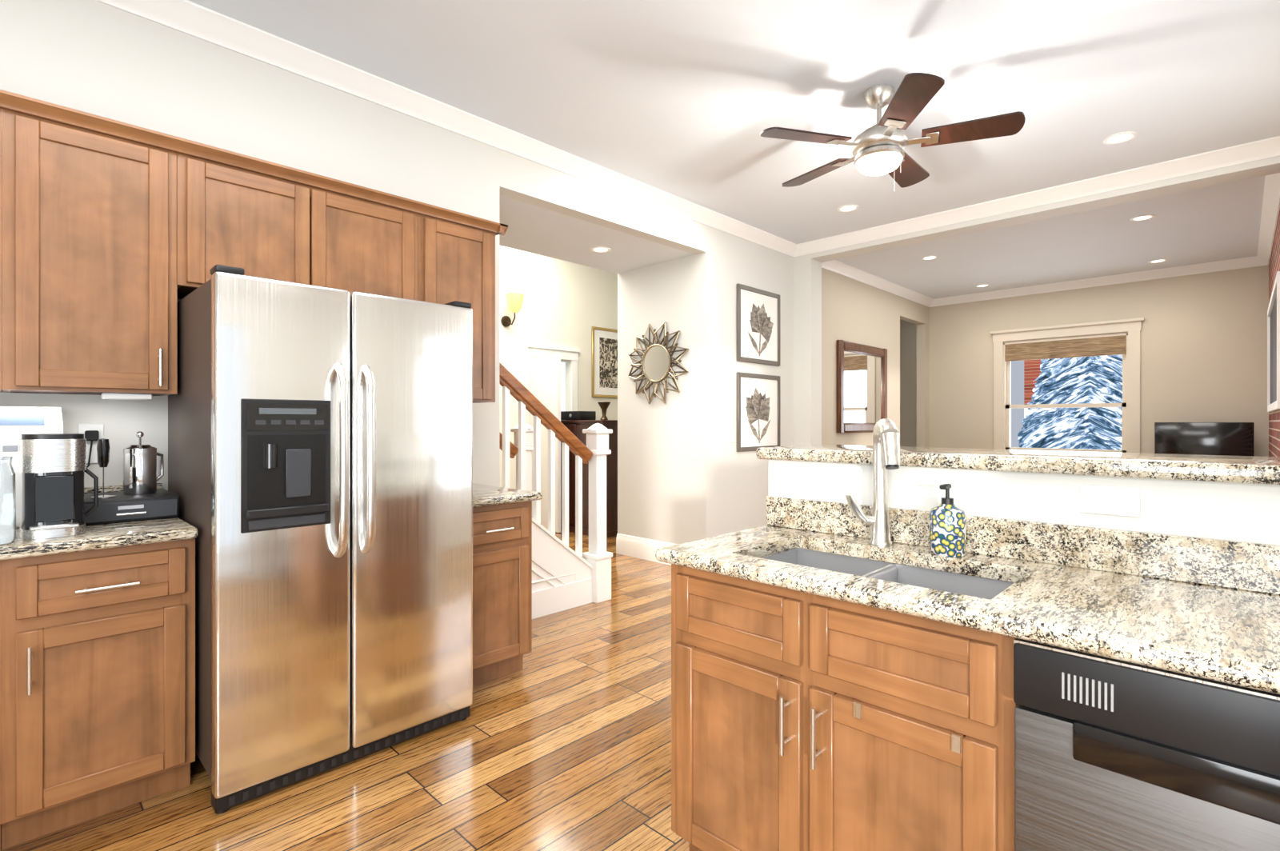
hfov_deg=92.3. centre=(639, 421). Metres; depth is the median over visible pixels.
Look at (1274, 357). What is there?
brick wall
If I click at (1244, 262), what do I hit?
crown molding
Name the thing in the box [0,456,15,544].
glass carafe
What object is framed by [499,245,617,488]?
wall
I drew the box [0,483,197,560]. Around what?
countertop
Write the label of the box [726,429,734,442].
switch plate
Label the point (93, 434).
electrical outlet plate
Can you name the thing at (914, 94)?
ceiling fan
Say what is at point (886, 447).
faucet
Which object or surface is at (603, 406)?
vase
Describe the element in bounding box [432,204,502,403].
upper cabinet
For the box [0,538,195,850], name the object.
base cabinet
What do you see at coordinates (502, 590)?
base cabinet
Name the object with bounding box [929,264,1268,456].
wall
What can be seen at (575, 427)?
cabinet
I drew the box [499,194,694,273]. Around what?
ceiling
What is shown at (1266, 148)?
crown molding
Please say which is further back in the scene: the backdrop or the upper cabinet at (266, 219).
the backdrop
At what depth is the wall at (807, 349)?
5.72 m
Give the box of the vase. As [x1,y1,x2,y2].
[597,401,610,419]
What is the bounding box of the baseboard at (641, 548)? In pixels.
[616,533,676,565]
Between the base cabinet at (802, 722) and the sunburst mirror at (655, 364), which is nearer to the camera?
the base cabinet at (802, 722)
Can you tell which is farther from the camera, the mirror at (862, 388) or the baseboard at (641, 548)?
the mirror at (862, 388)
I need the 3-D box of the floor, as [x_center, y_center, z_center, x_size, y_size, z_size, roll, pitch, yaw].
[0.507,1.310,4.674,7.300,0.080,11.800,0,0,44]
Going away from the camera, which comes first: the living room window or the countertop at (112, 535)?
the countertop at (112, 535)
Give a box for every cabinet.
[0,89,25,393]
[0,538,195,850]
[25,96,195,399]
[195,141,332,289]
[332,178,431,302]
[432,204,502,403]
[472,500,531,687]
[560,420,617,537]
[671,564,978,850]
[978,630,1016,850]
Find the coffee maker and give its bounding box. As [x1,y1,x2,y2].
[19,433,98,539]
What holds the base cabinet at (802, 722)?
on the floor
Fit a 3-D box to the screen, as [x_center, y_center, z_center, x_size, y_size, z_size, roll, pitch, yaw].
[6.137,0.329,6.712,0.795,0.641,0.140,0,0,44]
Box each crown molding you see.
[95,0,799,257]
[799,136,1279,255]
[821,260,933,307]
[933,256,1253,306]
[1253,172,1279,267]
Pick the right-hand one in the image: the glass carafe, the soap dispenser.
the soap dispenser
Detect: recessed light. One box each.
[590,246,611,252]
[837,204,859,211]
[920,255,938,259]
[975,284,990,287]
[1103,131,1137,144]
[1129,214,1155,221]
[1148,259,1167,263]
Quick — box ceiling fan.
[760,72,1025,191]
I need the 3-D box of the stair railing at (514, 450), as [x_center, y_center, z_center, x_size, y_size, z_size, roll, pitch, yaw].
[-1.185,0.504,4.771,0.201,1.582,0.884,0,0,44]
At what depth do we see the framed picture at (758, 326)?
5.71 m
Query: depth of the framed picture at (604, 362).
8.43 m
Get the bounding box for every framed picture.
[591,326,617,398]
[736,283,779,366]
[736,372,779,451]
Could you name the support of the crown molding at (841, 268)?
attached to the wall at (98, 58)
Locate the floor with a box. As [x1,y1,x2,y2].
[0,530,689,850]
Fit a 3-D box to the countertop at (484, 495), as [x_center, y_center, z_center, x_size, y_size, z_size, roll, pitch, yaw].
[-0.907,0.324,3.163,0.716,0.138,0.478,0,0,44]
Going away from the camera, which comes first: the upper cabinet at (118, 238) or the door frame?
the upper cabinet at (118, 238)
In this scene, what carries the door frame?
attached to the wall at (567, 305)
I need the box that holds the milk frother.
[90,438,115,498]
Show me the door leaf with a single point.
(546, 381)
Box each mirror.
[628,321,688,403]
[836,340,887,433]
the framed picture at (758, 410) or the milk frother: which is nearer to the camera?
the milk frother
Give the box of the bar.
[756,444,1279,485]
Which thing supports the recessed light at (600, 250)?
in the ceiling at (533, 229)
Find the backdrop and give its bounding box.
[1010,354,1122,450]
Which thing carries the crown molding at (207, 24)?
attached to the wall at (98, 58)
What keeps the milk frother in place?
on the countertop at (112, 535)
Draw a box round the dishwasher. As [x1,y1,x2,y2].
[1013,638,1279,850]
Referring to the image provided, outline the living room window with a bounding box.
[989,317,1144,452]
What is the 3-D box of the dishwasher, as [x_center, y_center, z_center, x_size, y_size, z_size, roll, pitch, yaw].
[1.080,0.835,1.104,0.597,0.871,0.548,0,0,44]
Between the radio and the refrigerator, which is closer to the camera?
the refrigerator
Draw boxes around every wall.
[0,0,929,539]
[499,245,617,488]
[617,254,695,544]
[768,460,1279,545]
[793,156,1279,445]
[900,320,916,447]
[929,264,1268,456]
[1267,208,1279,456]
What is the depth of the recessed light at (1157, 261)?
6.70 m
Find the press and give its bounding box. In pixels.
[122,431,163,495]
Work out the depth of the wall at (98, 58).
3.35 m
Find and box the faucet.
[845,418,900,546]
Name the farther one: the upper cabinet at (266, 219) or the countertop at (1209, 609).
the upper cabinet at (266, 219)
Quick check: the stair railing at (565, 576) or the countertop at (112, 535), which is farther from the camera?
the stair railing at (565, 576)
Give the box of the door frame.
[527,344,579,425]
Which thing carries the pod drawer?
on the countertop at (112, 535)
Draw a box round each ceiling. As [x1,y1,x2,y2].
[188,0,1279,299]
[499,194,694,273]
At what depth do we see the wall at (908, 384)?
9.58 m
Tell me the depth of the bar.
1.55 m
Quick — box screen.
[1154,422,1254,455]
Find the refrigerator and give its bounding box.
[168,264,472,814]
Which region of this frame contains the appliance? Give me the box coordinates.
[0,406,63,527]
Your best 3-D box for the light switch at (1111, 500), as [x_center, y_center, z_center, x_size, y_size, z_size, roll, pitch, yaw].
[1.115,0.188,1.462,0.115,0.068,0.009,0,0,44]
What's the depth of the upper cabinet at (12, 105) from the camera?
2.01 m
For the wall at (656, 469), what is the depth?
5.58 m
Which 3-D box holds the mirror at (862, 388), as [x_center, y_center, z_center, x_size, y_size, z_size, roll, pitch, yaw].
[2.653,-0.390,7.295,0.048,1.040,1.290,0,0,44]
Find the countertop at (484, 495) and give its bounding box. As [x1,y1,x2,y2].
[472,483,542,507]
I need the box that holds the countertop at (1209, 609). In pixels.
[655,496,1279,695]
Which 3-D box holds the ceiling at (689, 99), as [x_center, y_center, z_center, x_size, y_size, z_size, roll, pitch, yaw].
[1.656,-1.800,3.553,4.090,0.100,11.800,0,0,44]
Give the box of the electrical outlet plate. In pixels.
[77,424,103,467]
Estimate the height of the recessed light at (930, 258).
0.008 m
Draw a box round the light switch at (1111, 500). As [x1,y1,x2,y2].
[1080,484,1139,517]
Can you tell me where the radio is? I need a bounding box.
[560,411,595,419]
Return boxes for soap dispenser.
[929,484,966,557]
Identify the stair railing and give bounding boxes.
[499,362,612,619]
[499,423,533,491]
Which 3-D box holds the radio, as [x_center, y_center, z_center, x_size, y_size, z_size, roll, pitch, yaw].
[-0.734,-0.068,7.247,0.370,0.104,0.248,0,0,44]
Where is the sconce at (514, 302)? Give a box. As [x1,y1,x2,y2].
[500,292,523,327]
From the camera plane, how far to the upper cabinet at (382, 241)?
2.87 m
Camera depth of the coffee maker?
1.87 m
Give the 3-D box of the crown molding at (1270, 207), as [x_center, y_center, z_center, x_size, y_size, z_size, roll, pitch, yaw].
[5.375,-1.702,5.262,0.090,0.095,3.560,0,0,44]
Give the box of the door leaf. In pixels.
[530,353,560,532]
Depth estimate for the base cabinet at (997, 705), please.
1.16 m
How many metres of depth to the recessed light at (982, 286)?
7.90 m
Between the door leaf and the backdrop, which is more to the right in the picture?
the backdrop
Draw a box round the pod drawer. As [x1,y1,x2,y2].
[84,488,179,525]
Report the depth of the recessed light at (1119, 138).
3.79 m
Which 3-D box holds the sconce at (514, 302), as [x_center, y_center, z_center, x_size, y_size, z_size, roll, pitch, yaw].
[-1.491,-1.302,7.209,0.297,0.355,0.220,0,0,44]

